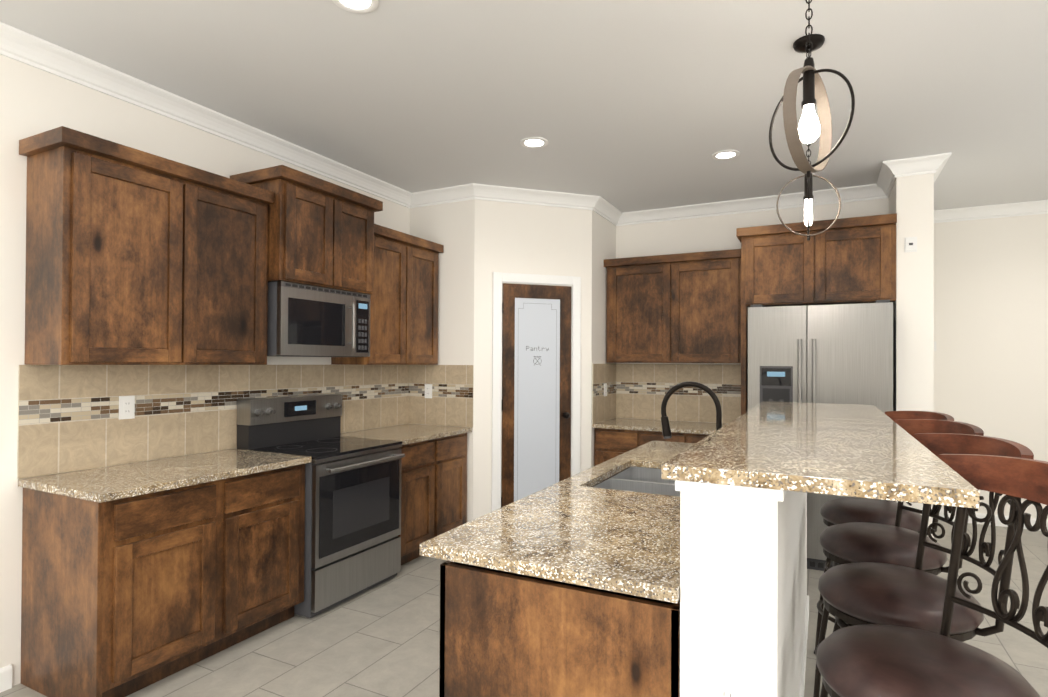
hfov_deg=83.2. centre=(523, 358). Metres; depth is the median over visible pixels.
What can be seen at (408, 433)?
countertop
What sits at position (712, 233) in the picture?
wall
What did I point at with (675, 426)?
countertop
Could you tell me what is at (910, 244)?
light switch
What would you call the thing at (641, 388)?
tile backsplash
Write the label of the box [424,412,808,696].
kitchen island
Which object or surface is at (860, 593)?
bar stool
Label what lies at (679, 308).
upper cabinet
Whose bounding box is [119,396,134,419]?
electrical outlet
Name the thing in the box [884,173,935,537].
wall
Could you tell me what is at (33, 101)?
wall
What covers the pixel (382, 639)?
floor
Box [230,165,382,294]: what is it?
upper cabinet
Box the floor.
[0,520,1047,696]
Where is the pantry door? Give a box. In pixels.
[501,283,571,506]
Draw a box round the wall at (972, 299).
[936,214,1047,518]
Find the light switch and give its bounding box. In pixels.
[904,237,916,252]
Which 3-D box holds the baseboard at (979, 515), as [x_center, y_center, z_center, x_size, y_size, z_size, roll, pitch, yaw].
[4.819,1.457,5.025,2.690,0.100,0.014,0,0,27]
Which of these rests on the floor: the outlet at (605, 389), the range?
the range
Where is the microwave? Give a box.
[267,281,369,356]
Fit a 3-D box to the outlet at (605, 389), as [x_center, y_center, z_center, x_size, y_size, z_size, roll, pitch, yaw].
[0.751,0.289,5.429,0.008,0.118,0.074,0,0,27]
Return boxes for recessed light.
[332,0,378,12]
[520,137,547,147]
[712,150,739,159]
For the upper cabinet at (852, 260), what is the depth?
4.39 m
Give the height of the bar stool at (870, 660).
1.224 m
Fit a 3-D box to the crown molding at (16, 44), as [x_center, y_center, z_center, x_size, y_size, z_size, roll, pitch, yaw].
[1.105,-1.362,1.956,6.600,0.103,8.900,0,0,27]
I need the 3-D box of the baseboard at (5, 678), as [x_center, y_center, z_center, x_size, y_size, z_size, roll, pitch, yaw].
[-3.055,1.387,1.047,0.014,0.100,3.500,0,0,27]
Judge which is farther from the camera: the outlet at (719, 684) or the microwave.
the microwave
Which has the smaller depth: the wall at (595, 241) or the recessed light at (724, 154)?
the recessed light at (724, 154)
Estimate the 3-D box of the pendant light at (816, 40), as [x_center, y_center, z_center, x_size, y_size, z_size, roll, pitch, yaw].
[1.264,-0.966,2.623,0.231,0.884,0.160,1,0,-27]
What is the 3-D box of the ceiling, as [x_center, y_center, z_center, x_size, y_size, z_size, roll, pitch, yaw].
[1.105,-1.455,1.957,7.000,0.080,9.300,0,0,27]
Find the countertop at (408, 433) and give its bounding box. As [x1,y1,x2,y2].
[340,424,471,444]
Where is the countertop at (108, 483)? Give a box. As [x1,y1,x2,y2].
[18,449,311,502]
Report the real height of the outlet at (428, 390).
0.118 m
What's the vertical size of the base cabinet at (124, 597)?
0.880 m
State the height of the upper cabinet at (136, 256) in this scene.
1.000 m
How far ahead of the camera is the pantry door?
4.96 m
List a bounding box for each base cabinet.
[21,464,304,696]
[398,433,466,564]
[594,428,708,465]
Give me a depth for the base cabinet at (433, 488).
4.36 m
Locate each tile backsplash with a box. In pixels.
[17,365,408,478]
[409,365,473,427]
[592,364,616,423]
[617,364,740,422]
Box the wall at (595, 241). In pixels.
[572,209,615,471]
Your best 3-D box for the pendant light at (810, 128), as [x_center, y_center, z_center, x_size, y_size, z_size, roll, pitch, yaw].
[0.874,-0.984,1.812,0.240,0.864,0.306,0,0,27]
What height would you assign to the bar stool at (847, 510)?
1.224 m
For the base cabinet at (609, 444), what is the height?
0.880 m
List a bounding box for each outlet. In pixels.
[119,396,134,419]
[425,384,431,397]
[604,383,606,395]
[707,670,748,696]
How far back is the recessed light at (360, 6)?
2.37 m
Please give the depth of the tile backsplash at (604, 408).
5.39 m
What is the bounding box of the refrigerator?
[748,300,892,570]
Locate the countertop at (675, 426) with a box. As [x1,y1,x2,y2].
[592,418,727,434]
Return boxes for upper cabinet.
[19,126,273,364]
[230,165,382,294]
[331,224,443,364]
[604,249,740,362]
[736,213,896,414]
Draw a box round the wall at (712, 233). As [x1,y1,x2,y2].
[616,198,883,422]
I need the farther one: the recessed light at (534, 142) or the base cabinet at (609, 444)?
the base cabinet at (609, 444)
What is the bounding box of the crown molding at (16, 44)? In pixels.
[0,22,1047,225]
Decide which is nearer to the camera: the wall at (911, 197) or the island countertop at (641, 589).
the island countertop at (641, 589)
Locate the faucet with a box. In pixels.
[661,381,721,438]
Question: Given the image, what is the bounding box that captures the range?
[237,394,404,617]
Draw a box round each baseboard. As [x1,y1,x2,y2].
[0,665,11,692]
[939,509,1047,530]
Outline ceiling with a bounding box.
[0,0,1047,212]
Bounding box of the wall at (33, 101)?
[0,55,423,685]
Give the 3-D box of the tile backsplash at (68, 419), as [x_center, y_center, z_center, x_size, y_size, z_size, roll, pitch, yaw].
[-1.623,0.295,3.866,0.008,0.507,2.774,0,0,27]
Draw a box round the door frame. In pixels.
[491,272,580,511]
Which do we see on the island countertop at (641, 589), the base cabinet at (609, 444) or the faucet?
the faucet
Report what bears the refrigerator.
on the floor
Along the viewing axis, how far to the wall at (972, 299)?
5.33 m
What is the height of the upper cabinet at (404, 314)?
1.000 m
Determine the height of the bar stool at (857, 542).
1.224 m
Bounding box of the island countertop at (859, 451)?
[660,401,979,508]
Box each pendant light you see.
[769,0,854,178]
[776,34,840,239]
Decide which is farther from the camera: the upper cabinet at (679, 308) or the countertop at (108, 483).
the upper cabinet at (679, 308)
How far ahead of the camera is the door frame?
4.90 m
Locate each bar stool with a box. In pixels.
[813,419,983,696]
[814,411,953,653]
[816,454,1047,696]
[818,433,1033,696]
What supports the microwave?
attached to the upper cabinet at (320, 232)
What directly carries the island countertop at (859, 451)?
on the kitchen island
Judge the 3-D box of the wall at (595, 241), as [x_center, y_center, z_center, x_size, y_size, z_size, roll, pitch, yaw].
[0.673,0.049,5.459,0.140,2.920,0.660,0,0,27]

